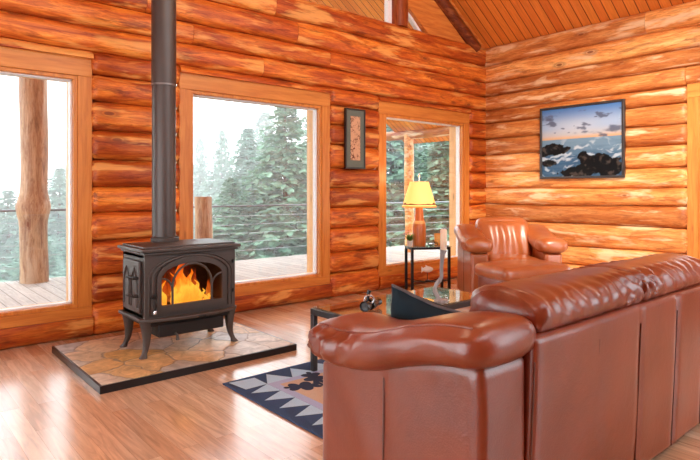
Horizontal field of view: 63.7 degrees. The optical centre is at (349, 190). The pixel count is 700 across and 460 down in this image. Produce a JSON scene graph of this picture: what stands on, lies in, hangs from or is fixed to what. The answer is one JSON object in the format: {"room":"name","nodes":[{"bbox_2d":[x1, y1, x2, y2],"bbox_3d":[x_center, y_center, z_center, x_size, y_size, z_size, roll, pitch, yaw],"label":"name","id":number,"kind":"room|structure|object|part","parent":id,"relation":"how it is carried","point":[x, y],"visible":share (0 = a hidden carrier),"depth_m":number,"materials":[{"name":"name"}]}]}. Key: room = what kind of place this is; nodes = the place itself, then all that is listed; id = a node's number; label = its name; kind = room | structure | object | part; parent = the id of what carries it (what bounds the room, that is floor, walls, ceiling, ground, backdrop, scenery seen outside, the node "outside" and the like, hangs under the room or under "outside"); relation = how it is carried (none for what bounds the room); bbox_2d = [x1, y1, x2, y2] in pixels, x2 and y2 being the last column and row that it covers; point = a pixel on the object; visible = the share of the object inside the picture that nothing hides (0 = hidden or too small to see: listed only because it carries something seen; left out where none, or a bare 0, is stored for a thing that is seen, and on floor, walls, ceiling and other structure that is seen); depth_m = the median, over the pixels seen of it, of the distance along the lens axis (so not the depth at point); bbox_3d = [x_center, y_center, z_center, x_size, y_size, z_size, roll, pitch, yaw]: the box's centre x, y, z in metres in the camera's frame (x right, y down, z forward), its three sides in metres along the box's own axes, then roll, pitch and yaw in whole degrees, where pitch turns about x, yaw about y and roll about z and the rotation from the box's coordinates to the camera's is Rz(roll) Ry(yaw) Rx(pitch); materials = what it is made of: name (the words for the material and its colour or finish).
{"room":"cabin living room","nodes":[
{"label":"cabin living room","id":0,"kind":"room"},
{"bbox_2d":[0,0,485,349],"bbox_3d":[-1.010,-0.430,5.715,7.925,3.266,0.283,0,0,-41],"label":"wall","id":1,"kind":"structure","parent":0,"point":[361,61],"depth_m":5.55,"materials":[{"name":"brown wood"}]},
{"bbox_2d":[0,46,91,328],"bbox_3d":[-2.870,-0.021,4.154,1.760,2.123,0.250,0,0,-41],"label":"window","id":2,"kind":"structure","parent":1,"relation":"in","point":[76,72],"depth_m":4.57,"materials":[{"name":"brown wood"}]},
{"bbox_3d":[-2.847,0.009,4.127,1.496,1.837,0.060,0,0,-41],"label":"vinyl frame","id":3,"kind":"part","parent":2,"relation":"part of","materials":[{"name":"white plastic"}]},
{"bbox_3d":[-2.808,0.995,4.082,1.760,0.090,0.060,0,0,-41],"label":"sill casing","id":4,"kind":"part","parent":2,"relation":"part of","materials":[{"name":"brown wood"}]},
{"bbox_3d":[-2.808,-1.007,4.082,1.760,0.152,0.060,0,0,-41],"label":"head casing","id":5,"kind":"part","parent":2,"relation":"part of","materials":[{"name":"brown wood"}]},
{"bbox_3d":[-2.183,0.009,4.620,0.110,1.881,0.059,0,0,-41],"label":"casing","id":6,"kind":"part","parent":2,"relation":"part of","materials":[{"name":"brown wood"}]},
{"bbox_2d":[176,72,329,296],"bbox_3d":[-0.968,-0.021,5.790,1.756,2.123,0.250,0,0,-41],"label":"window","id":7,"kind":"structure","parent":1,"relation":"in","point":[317,104],"depth_m":5.89,"materials":[{"name":"brown wood"}]},
{"bbox_3d":[-1.530,0.009,5.182,0.110,1.881,0.059,0,0,-41],"label":"casing","id":8,"kind":"part","parent":7,"relation":"part of","materials":[{"name":"brown wood"}]},
{"bbox_3d":[-0.906,-1.007,5.718,1.756,0.152,0.060,0,0,-41],"label":"head casing","id":9,"kind":"part","parent":7,"relation":"part of","materials":[{"name":"brown wood"}]},
{"bbox_3d":[-0.945,0.009,5.764,1.492,1.837,0.060,0,0,-41],"label":"vinyl frame","id":10,"kind":"part","parent":7,"relation":"part of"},
{"bbox_3d":[-0.906,0.995,5.718,1.756,0.090,0.060,0,0,-41],"label":"sill casing","id":11,"kind":"part","parent":7,"relation":"part of","materials":[{"name":"brown wood"}]},
{"bbox_3d":[-0.283,0.009,6.256,0.110,1.881,0.059,0,0,-41],"label":"casing","id":12,"kind":"part","parent":7,"relation":"part of","materials":[{"name":"brown wood"}]},
{"bbox_2d":[344,108,365,168],"bbox_3d":[0.057,-0.590,6.428,0.298,0.684,0.034,0,0,-41],"label":"framed picture","id":13,"kind":"object","parent":1,"relation":"attached to","point":[354,119],"visible":1,"depth_m":6.42,"materials":[{"name":"paper"}]},
{"bbox_2d":[375,101,468,276],"bbox_3d":[0.929,-0.021,7.424,1.759,2.123,0.250,0,0,-41],"label":"window","id":14,"kind":"structure","parent":1,"relation":"in","point":[457,122],"depth_m":7.48,"materials":[{"name":"brown wood"}]},
{"bbox_3d":[0.366,0.009,6.814,0.110,1.881,0.059,0,0,-41],"label":"casing","id":15,"kind":"part","parent":14,"relation":"part of","materials":[{"name":"brown wood"}]},
{"bbox_3d":[0.991,0.995,7.352,1.759,0.090,0.060,0,0,-41],"label":"sill casing","id":16,"kind":"part","parent":14,"relation":"part of","materials":[{"name":"brown wood"}]},
{"bbox_3d":[0.991,-1.007,7.352,1.759,0.152,0.060,0,0,-41],"label":"head casing","id":17,"kind":"part","parent":14,"relation":"part of","materials":[{"name":"brown wood"}]},
{"bbox_3d":[0.952,0.009,7.397,1.495,1.837,0.060,0,0,-41],"label":"vinyl frame","id":18,"kind":"part","parent":14,"relation":"part of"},
{"bbox_3d":[1.616,0.009,7.890,0.110,1.881,0.059,0,0,-41],"label":"casing","id":19,"kind":"part","parent":14,"relation":"part of","materials":[{"name":"brown wood"}]},
{"bbox_2d":[384,0,485,48],"bbox_3d":[-0.922,-3.327,5.731,7.720,2.654,0.220,0,0,-41],"label":"window","id":20,"kind":"structure","parent":1,"relation":"in","point":[426,16],"depth_m":7.30,"materials":[{"name":"brown wood"}]},
{"bbox_3d":[-0.948,-2.902,5.761,5.080,1.804,0.060,0,0,-41],"label":"vinyl frame","id":21,"kind":"part","parent":20,"relation":"part of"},
{"bbox_2d":[434,0,480,51],"bbox_3d":[-0.896,-3.217,5.701,7.184,2.561,0.193,0,0,-41],"label":"beam","id":22,"kind":"structure","parent":1,"relation":"on","point":[447,8],"depth_m":7.67,"materials":[{"name":"brown wood"}]},
{"bbox_2d":[0,277,699,459],"bbox_3d":[1.128,1.260,3.231,7.925,0.120,6.625,0,0,-41],"label":"floor","id":23,"kind":"structure","parent":0,"point":[48,412],"depth_m":3.04,"materials":[{"name":"brown wood"}]},
{"bbox_2d":[52,318,296,394],"bbox_3d":[-1.303,1.175,4.196,1.410,0.050,1.130,0,0,-41],"label":"hearth pad","id":24,"kind":"object","parent":23,"relation":"on","point":[107,367],"visible":0.88,"depth_m":3.95,"materials":[{"name":"beige stone"}]},
{"bbox_2d":[117,236,240,359],"bbox_3d":[-1.276,0.751,4.196,0.799,0.795,0.574,0,0,-41],"label":"wood stove","id":25,"kind":"object","parent":24,"relation":"on","point":[146,265],"visible":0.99,"depth_m":4.04,"materials":[{"name":"metal"}]},
{"bbox_3d":[-1.640,1.024,4.143,0.094,0.250,0.091,0,0,-41],"label":"leg","id":26,"kind":"part","parent":25,"relation":"part of","materials":[{"name":"metal"}]},
{"bbox_3d":[-1.545,0.668,3.994,0.024,0.360,0.320,0,0,-41],"label":"door","id":27,"kind":"part","parent":25,"relation":"part of","materials":[{"name":"metal"}]},
{"bbox_3d":[-1.515,0.601,3.890,0.129,0.027,0.046,0,0,32],"label":"latch handle","id":28,"kind":"part","parent":25,"relation":"part of","materials":[{"name":"metal"}]},
{"bbox_3d":[-1.515,0.726,3.890,0.129,0.027,0.046,0,0,32],"label":"latch handle","id":29,"kind":"part","parent":25,"relation":"part of","materials":[{"name":"metal"}]},
{"bbox_3d":[-1.412,1.024,3.878,0.094,0.250,0.091,0,0,-41],"label":"leg","id":30,"kind":"part","parent":25,"relation":"part of","materials":[{"name":"metal"}]},
{"bbox_3d":[-1.347,0.769,3.853,0.051,0.115,0.051,0,0,-11],"label":"door handle","id":31,"kind":"part","parent":25,"relation":"part of","materials":[{"name":"metal"}]},
{"bbox_2d":[151,0,176,237],"bbox_3d":[-1.431,-1.627,4.330,0.189,4.024,0.189,0,0,-41],"label":"pipe","id":32,"kind":"object","parent":25,"relation":"on","point":[163,12],"visible":0.96,"depth_m":4.25,"materials":[{"name":"metal"}]},
{"bbox_3d":[-1.276,0.413,4.226,0.760,0.030,0.500,0,0,-41],"label":"plate","id":33,"kind":"part","parent":25,"relation":"part of","materials":[{"name":"metal"}]},
{"bbox_3d":[-1.279,0.397,4.230,0.700,0.018,0.430,0,0,-41],"label":"lid","id":34,"kind":"part","parent":25,"relation":"part of","materials":[{"name":"metal"}]},
{"bbox_3d":[-1.274,0.436,4.223,0.720,0.022,0.465,0,0,-41],"label":"cornice moulding","id":35,"kind":"part","parent":25,"relation":"part of","materials":[{"name":"metal"}]},
{"bbox_3d":[-1.150,0.663,4.080,0.690,0.440,0.035,0,0,-41],"label":"plate","id":36,"kind":"part","parent":25,"relation":"part of","materials":[{"name":"metal"}]},
{"bbox_3d":[-1.138,0.651,4.065,0.646,0.416,0.020,0,0,-41],"label":"arch moulding","id":37,"kind":"part","parent":25,"relation":"part of","materials":[{"name":"metal"}]},
{"bbox_3d":[-1.140,0.664,4.067,0.532,0.380,0.030,0,0,-41],"label":"door","id":38,"kind":"part","parent":25,"relation":"part of","materials":[{"name":"metal"}]},
{"bbox_3d":[-0.912,1.024,4.309,0.094,0.250,0.091,0,0,-41],"label":"leg","id":39,"kind":"part","parent":25,"relation":"part of","materials":[{"name":"metal"}]},
{"bbox_3d":[-1.279,0.840,4.230,0.520,0.044,0.280,0,0,-41],"label":"bed","id":40,"kind":"object","parent":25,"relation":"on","visible":0},
{"bbox_2d":[162,281,166,304],"bbox_3d":[-1.341,0.734,4.021,0.075,0.190,0.031,0,0,-41],"label":"flame","id":41,"kind":"object","parent":40,"relation":"on","point":[164,297],"visible":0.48,"depth_m":4.02,"materials":[{"name":"orange"}]},
{"bbox_2d":[165,272,174,301],"bbox_3d":[-1.300,0.638,4.144,0.150,0.340,0.080,0,0,-41],"label":"flame","id":42,"kind":"object","parent":40,"relation":"on","point":[169,288],"visible":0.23,"depth_m":4.10,"materials":[{"name":"orange"}]},
{"bbox_2d":[170,273,181,303],"bbox_3d":[-1.261,0.709,4.073,0.092,0.240,0.041,0,0,-41],"label":"flame","id":43,"kind":"object","parent":40,"relation":"on","point":[177,287],"visible":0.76,"depth_m":4.07,"materials":[{"name":"orange"}]},
{"bbox_2d":[175,264,189,302],"bbox_3d":[-1.225,0.643,4.117,0.116,0.370,0.053,0,0,-41],"label":"flame","id":44,"kind":"object","parent":40,"relation":"on","point":[184,293],"visible":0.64,"depth_m":4.10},
{"bbox_2d":[187,269,195,301],"bbox_3d":[-1.183,0.704,4.170,0.094,0.250,0.046,0,0,-41],"label":"flame","id":45,"kind":"object","parent":40,"relation":"on","point":[192,287],"visible":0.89,"depth_m":4.16,"materials":[{"name":"orange"}]},
{"bbox_2d":[192,272,200,295],"bbox_3d":[-1.178,0.689,4.252,0.104,0.240,0.053,0,0,-41],"label":"flame","id":46,"kind":"object","parent":40,"relation":"on","point":[194,279],"visible":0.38,"depth_m":4.25,"materials":[{"name":"orange"}]},
{"bbox_2d":[195,280,202,300],"bbox_3d":[-1.133,0.744,4.200,0.071,0.170,0.036,0,0,-32],"label":"flame","id":47,"kind":"object","parent":40,"relation":"on","point":[198,292],"visible":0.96,"depth_m":4.19,"materials":[{"name":"orange"}]},
{"bbox_2d":[202,289,207,299],"bbox_3d":[-1.090,0.778,4.221,0.057,0.100,0.021,0,0,-41],"label":"flame","id":48,"kind":"object","parent":40,"relation":"on","point":[203,294],"visible":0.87,"depth_m":4.21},
{"bbox_2d":[205,282,210,298],"bbox_3d":[-1.077,0.744,4.286,0.061,0.170,0.027,0,0,-41],"label":"flame","id":49,"kind":"object","parent":40,"relation":"on","point":[208,287],"visible":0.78,"depth_m":4.28,"materials":[{"name":"orange"}]},
{"bbox_2d":[223,359,324,438],"bbox_3d":[0.419,1.193,3.667,2.080,0.014,1.290,0,0,-41],"label":"area rug","id":50,"kind":"object","parent":23,"relation":"on","point":[294,393],"visible":0.11,"depth_m":3.32,"materials":[{"name":"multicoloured fabric"}]},
{"bbox_2d":[310,287,471,371],"bbox_3d":[0.381,0.976,3.910,1.240,0.420,0.530,0,0,-41],"label":"coffee table","id":51,"kind":"object","parent":50,"relation":"on","point":[457,299],"visible":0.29,"depth_m":3.79,"materials":[{"name":"glass"}]},
{"bbox_3d":[-0.237,1.000,3.705,0.035,0.371,0.035,0,0,-41],"label":"leg","id":52,"kind":"part","parent":51,"relation":"part of","materials":[{"name":"metal"}]},
{"bbox_2d":[359,290,381,311],"bbox_3d":[0.144,0.699,3.617,0.074,0.131,0.200,0,0,33],"label":"ornament","id":53,"kind":"object","parent":51,"relation":"on","point":[369,303],"visible":1,"depth_m":3.57,"materials":[{"name":"metal"}]},
{"bbox_3d":[0.119,0.670,3.599,0.035,0.073,0.027,0,0,-15],"label":"focus post","id":54,"kind":"part","parent":53,"relation":"part of","materials":[{"name":"metal"}]},
{"bbox_3d":[0.381,0.795,3.910,1.240,0.039,0.530,0,0,-41],"label":"frame","id":55,"kind":"part","parent":51,"relation":"part of","materials":[{"name":"metal"}]},
{"bbox_3d":[0.381,0.770,3.910,1.216,0.010,0.506,0,0,-41],"label":"glass","id":56,"kind":"part","parent":51,"relation":"part of","materials":[{"name":"clear glass"}]},
{"bbox_2d":[433,249,447,302],"bbox_3d":[0.629,0.594,3.890,0.100,0.376,0.100,0,0,-41],"label":"candle holder","id":57,"kind":"object","parent":51,"relation":"on","point":[438,299],"visible":1,"depth_m":3.88,"materials":[{"name":"grey metal"}]},
{"bbox_2d":[440,228,446,249],"bbox_3d":[0.647,0.335,3.890,0.045,0.150,0.045,0,0,-41],"label":"candle","id":58,"kind":"object","parent":57,"relation":"on","point":[443,232],"visible":1,"depth_m":3.87,"materials":[{"name":"wax"}]},
{"bbox_2d":[403,244,450,289],"bbox_3d":[0.935,0.932,6.800,0.514,0.535,0.294,0,0,-12],"label":"side table","id":59,"kind":"object","parent":23,"relation":"on","point":[412,248],"visible":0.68,"depth_m":6.71,"materials":[{"name":"black metal"}]},
{"bbox_3d":[0.685,0.950,6.871,0.030,0.500,0.030,0,0,-12],"label":"leg","id":60,"kind":"part","parent":59,"relation":"part of","materials":[{"name":"black metal"}]},
{"bbox_2d":[403,231,412,245],"bbox_3d":[0.701,0.573,6.709,0.153,0.183,0.127,0,0,-41],"label":"potted flowers","id":61,"kind":"object","parent":59,"relation":"on","point":[409,238],"visible":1,"depth_m":6.70,"materials":[{"name":"green plant"}]},
{"bbox_3d":[0.734,0.950,6.636,0.030,0.500,0.030,0,0,-12],"label":"leg","id":62,"kind":"part","parent":59,"relation":"part of","materials":[{"name":"black metal"}]},
{"bbox_2d":[402,173,436,245],"bbox_3d":[0.833,0.227,6.774,0.415,0.875,0.415,0,0,-41],"label":"table lamp","id":63,"kind":"object","parent":59,"relation":"on","point":[419,195],"visible":1,"depth_m":6.68,"materials":[{"name":"yellow fabric"}]},
{"bbox_3d":[0.833,0.047,6.774,0.410,0.304,0.410,0,0,-41],"label":"lamp shade","id":64,"kind":"part","parent":63,"relation":"part of","materials":[{"name":"yellow fabric"}]},
{"bbox_3d":[0.935,0.669,6.800,0.514,0.008,0.294,0,0,-12],"label":"glass","id":65,"kind":"part","parent":59,"relation":"part of","materials":[{"name":"clear glass"}]},
{"bbox_2d":[421,265,432,280],"bbox_3d":[0.935,0.993,6.800,0.150,0.190,0.051,0,0,-12],"label":"fish figurine","id":66,"kind":"object","parent":59,"relation":"on","point":[427,269],"visible":1,"depth_m":6.79,"materials":[{"name":"white ceramic"}]},
{"bbox_3d":[0.935,0.686,6.800,0.490,0.027,0.270,0,0,-12],"label":"frame","id":67,"kind":"part","parent":59,"relation":"part of","materials":[{"name":"black metal"}]},
{"bbox_2d":[434,233,439,244],"bbox_3d":[1.081,0.593,6.858,0.110,0.145,0.040,0,0,-12],"label":"stand","id":68,"kind":"object","parent":59,"relation":"on","point":[436,235],"visible":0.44,"depth_m":6.85,"materials":[{"name":"brown wood"}]},
{"bbox_2d":[436,235,439,242],"bbox_3d":[1.081,0.593,6.858,0.070,0.102,0.024,0,0,-12],"label":"print","id":69,"kind":"object","parent":68,"relation":"attached to","point":[437,236],"depth_m":6.85},
{"bbox_3d":[1.184,0.950,6.728,0.030,0.500,0.030,0,0,-12],"label":"leg","id":70,"kind":"part","parent":59,"relation":"part of","materials":[{"name":"black metal"}]},
{"bbox_2d":[307,253,699,459],"bbox_3d":[0.968,0.765,2.638,2.400,0.870,0.835,0,0,-41],"label":"leather sofa","id":71,"kind":"object","parent":23,"relation":"on","point":[599,361],"visible":1,"depth_m":1.96,"materials":[{"name":"brown leather"}]},
{"bbox_3d":[0.223,0.835,1.994,0.264,0.650,0.771,0,0,-41],"label":"arm panel","id":72,"kind":"part","parent":71,"relation":"part of","materials":[{"name":"brown leather"}]},
{"bbox_2d":[391,284,460,319],"bbox_3d":[0.337,0.626,2.329,0.194,0.448,0.508,0,0,-45],"label":"throw pillow","id":73,"kind":"object","parent":71,"relation":"on","point":[405,305],"visible":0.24,"depth_m":2.32,"materials":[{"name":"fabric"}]},
{"bbox_2d":[454,217,567,291],"bbox_3d":[1.730,0.750,6.207,1.103,0.900,0.835,0,0,0],"label":"leather armchair","id":74,"kind":"object","parent":23,"relation":"on","point":[490,238],"visible":0.63,"depth_m":6.18,"materials":[{"name":"brown leather"}]},
{"bbox_3d":[1.347,0.835,6.210,0.197,0.650,0.769,0,0,0],"label":"arm panel","id":75,"kind":"part","parent":74,"relation":"part of","materials":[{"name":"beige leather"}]},
{"bbox_2d":[475,217,531,255],"bbox_3d":[1.729,0.545,6.362,0.590,0.490,0.394,0,0,0],"label":"cushion","id":76,"kind":"object","parent":74,"relation":"on","point":[508,235],"depth_m":6.24,"materials":[{"name":"brown leather"}]},
{"bbox_2d":[488,254,537,261],"bbox_3d":[1.729,0.803,6.090,0.574,0.233,0.580,0,0,0],"label":"seat cushion","id":77,"kind":"object","parent":74,"relation":"on","point":[491,257],"depth_m":5.96,"materials":[{"name":"brown leather"}]},
{"bbox_3d":[2.111,0.835,6.210,0.199,0.650,0.769,0,0,0],"label":"arm panel","id":78,"kind":"part","parent":74,"relation":"part of","materials":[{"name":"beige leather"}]},
{"bbox_2d":[475,259,569,287],"bbox_3d":[1.624,0.932,5.317,0.782,0.537,0.512,0,0,-23],"label":"leather ottoman","id":79,"kind":"object","parent":23,"relation":"on","point":[491,272],"visible":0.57,"depth_m":5.14,"materials":[{"name":"brown leather"}]},
{"bbox_2d":[307,0,695,143],"bbox_3d":[2.282,-2.850,6.220,5.495,3.799,9.650,0,0,-41],"label":"ceiling","id":80,"kind":"structure","parent":0,"point":[494,22],"depth_m":7.42,"materials":[{"name":"brown wood"}]},
{"bbox_2d":[484,0,699,268],"bbox_3d":[3.987,-0.430,5.929,0.284,3.266,6.185,0,0,-41],"label":"wall","id":81,"kind":"structure","parent":0,"point":[648,60],"depth_m":6.79,"materials":[{"name":"brown wood"}]},
{"bbox_2d":[540,99,625,178],"bbox_3d":[2.867,-0.613,7.008,0.050,0.924,1.086,0,0,-41],"label":"picture","id":82,"kind":"object","parent":81,"relation":"attached to","point":[585,140],"visible":1,"depth_m":6.96,"materials":[{"name":"multicoloured paper"}]},
{"bbox_2d":[687,83,699,258],"bbox_3d":[4.345,-0.060,5.559,0.250,2.200,1.757,0,0,-41],"label":"window","id":83,"kind":"structure","parent":81,"relation":"in","point":[693,90],"depth_m":6.10,"materials":[{"name":"brown wood"}]},
{"bbox_3d":[4.273,-1.084,5.497,0.060,0.152,1.757,0,0,-41],"label":"head casing","id":84,"kind":"part","parent":83,"relation":"part of","materials":[{"name":"brown wood"}]},
{"bbox_3d":[4.278,-0.029,5.501,0.048,1.958,1.537,0,0,-41],"label":"stop moulding","id":85,"kind":"part","parent":83,"relation":"part of","materials":[{"name":"brown wood"}]},
{"label":"outside","id":86,"kind":"structure","parent":0,"visible":0},
{"bbox_2d":[0,241,448,307],"bbox_3d":[-2.994,1.280,6.544,22.000,0.120,3.575,0,0,-41],"label":"floor","id":87,"kind":"structure","parent":86,"point":[12,293],"depth_m":8.18,"materials":[{"name":"beige wood"}]},
{"bbox_2d":[15,77,50,283],"bbox_3d":[-4.224,-1.340,7.513,0.428,5.120,0.424,0,0,-2],"label":"post","id":88,"kind":"object","parent":87,"relation":"on","point":[33,205],"visible":0.77,"depth_m":7.38,"materials":[{"name":"brown wood"}]},
{"bbox_2d":[194,197,212,238],"bbox_3d":[-2.372,0.660,9.108,0.298,1.120,0.277,0,0,-41],"label":"post","id":89,"kind":"object","parent":87,"relation":"on","point":[203,205],"visible":0.56,"depth_m":8.99,"materials":[{"name":"brown wood"}]},
{"bbox_2d":[0,201,448,269],"bbox_3d":[-4.095,0.738,7.822,22.000,0.965,0.050,0,0,-41],"label":"deck railing","id":90,"kind":"object","parent":87,"relation":"on","point":[435,201],"visible":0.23,"depth_m":9.91,"materials":[{"name":"grey metal"}]},
{"bbox_3d":[-4.095,0.270,7.822,22.000,0.030,0.030,0,0,-41],"label":"rail","id":91,"kind":"part","parent":90,"relation":"part of","materials":[{"name":"grey metal"}]},
{"bbox_2d":[404,135,413,251],"bbox_3d":[1.176,0.060,11.173,0.222,2.320,0.191,0,0,-41],"label":"post","id":92,"kind":"object","parent":87,"relation":"on","point":[408,142],"visible":0.71,"depth_m":11.10,"materials":[{"name":"brown wood"}]},
{"bbox_2d":[386,126,448,140],"bbox_3d":[2.025,-1.111,10.186,0.192,0.198,4.003,0,0,-41],"label":"beam","id":93,"kind":"structure","parent":92,"relation":"on","point":[439,131],"depth_m":10.86,"materials":[{"name":"brown wood"}]},
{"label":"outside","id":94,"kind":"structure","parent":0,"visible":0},
{"bbox_3d":[-11.842,5.387,59.739,140.000,2.521,90.000,0,0,-41],"label":"ground","id":95,"kind":"structure","parent":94,"visible":0},
{"bbox_2d":[0,190,65,279],"bbox_3d":[-11.461,2.457,19.097,4.098,4.974,4.012,0,0,-31],"label":"conifer tree","id":96,"kind":"object","parent":95,"relation":"on","point":[9,231],"visible":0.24,"depth_m":18.69,"materials":[{"name":"green plant"}]},
{"bbox_2d":[0,237,65,281],"bbox_3d":[-9.018,2.928,16.091,3.590,3.974,3.667,0,0,-17],"label":"conifer tree","id":97,"kind":"object","parent":95,"relation":"on","point":[53,272],"visible":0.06,"depth_m":15.83,"materials":[{"name":"green plant"}]},
{"bbox_2d":[15,168,65,275],"bbox_3d":[-10.024,2.133,19.444,4.140,5.601,4.150,0,0,22],"label":"conifer tree","id":98,"kind":"object","parent":95,"relation":"on","point":[58,201],"visible":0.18,"depth_m":19.14,"materials":[{"name":"green plant"}]},
{"bbox_2d":[193,213,194,238],"bbox_3d":[-7.396,2.662,23.942,5.177,4.538,5.068,0,0,-2],"label":"conifer tree","id":99,"kind":"object","parent":95,"relation":"on","point":[194,213],"visible":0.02,"depth_m":23.75,"materials":[{"name":"green plant"}]},
{"bbox_2d":[193,138,214,230],"bbox_3d":[-8.200,1.123,30.985,3.241,7.720,3.268,0,0,45],"label":"conifer tree","id":100,"kind":"object","parent":95,"relation":"on","point":[201,172],"visible":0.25,"depth_m":30.84,"materials":[{"name":"green plant"}]},
{"bbox_2d":[198,129,234,222],"bbox_3d":[-6.197,1.054,27.089,3.378,7.953,3.451,0,0,-14],"label":"conifer tree","id":101,"kind":"object","parent":95,"relation":"on","point":[221,158],"visible":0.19,"depth_m":26.76,"materials":[{"name":"green plant"}]},
{"bbox_2d":[212,178,272,260],"bbox_3d":[-3.499,2.273,16.412,4.226,5.296,4.587,0,0,-16],"label":"conifer tree","id":102,"kind":"object","parent":95,"relation":"on","point":[233,222],"visible":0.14,"depth_m":16.21,"materials":[{"name":"green plant"}]},
{"bbox_2d":[212,128,293,255],"bbox_3d":[-3.824,1.391,20.931,5.024,7.159,5.011,0,0,-33],"label":"conifer tree","id":103,"kind":"object","parent":95,"relation":"on","point":[242,164],"visible":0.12,"depth_m":20.73,"materials":[{"name":"green plant"}]},
{"bbox_2d":[244,112,282,202],"bbox_3d":[-4.436,0.505,30.009,6.553,9.018,6.536,0,0,36],"label":"conifer tree","id":104,"kind":"object","parent":95,"relation":"on","point":[263,119],"visible":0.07,"depth_m":29.79,"materials":[{"name":"green plant"}]},
{"bbox_2d":[229,107,306,260],"bbox_3d":[-2.060,1.086,17.683,5.775,7.737,5.538,0,0,3],"label":"conifer tree","id":105,"kind":"object","parent":95,"relation":"on","point":[292,171],"visible":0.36,"depth_m":16.87,"materials":[{"name":"green plant"}]},
{"bbox_2d":[289,113,306,238],"bbox_3d":[-1.341,0.399,23.876,5.963,9.225,5.494,0,0,39],"label":"conifer tree","id":106,"kind":"object","parent":95,"relation":"on","point":[304,118],"visible":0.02,"depth_m":23.66,"materials":[{"name":"green plant"}]},
{"bbox_2d":[386,124,445,246],"bbox_3d":[1.365,0.382,19.173,5.313,9.204,5.095,0,0,7],"label":"conifer tree","id":107,"kind":"object","parent":95,"relation":"on","point":[394,150],"visible":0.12,"depth_m":18.27,"materials":[{"name":"green plant"}]},
{"bbox_2d":[386,141,448,246],"bbox_3d":[3.351,0.923,17.891,5.544,8.077,5.316,0,0,-30],"label":"conifer tree","id":108,"kind":"object","parent":95,"relation":"on","point":[436,164],"visible":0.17,"depth_m":17.49,"materials":[{"name":"green plant"}]},
{"bbox_2d":[388,142,446,223],"bbox_3d":[2.894,-0.034,23.960,5.824,10.261,5.701,0,0,6],"label":"conifer tree","id":109,"kind":"object","parent":95,"relation":"on","point":[420,149],"visible":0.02,"depth_m":22.86,"materials":[{"name":"green plant"}]}
]}

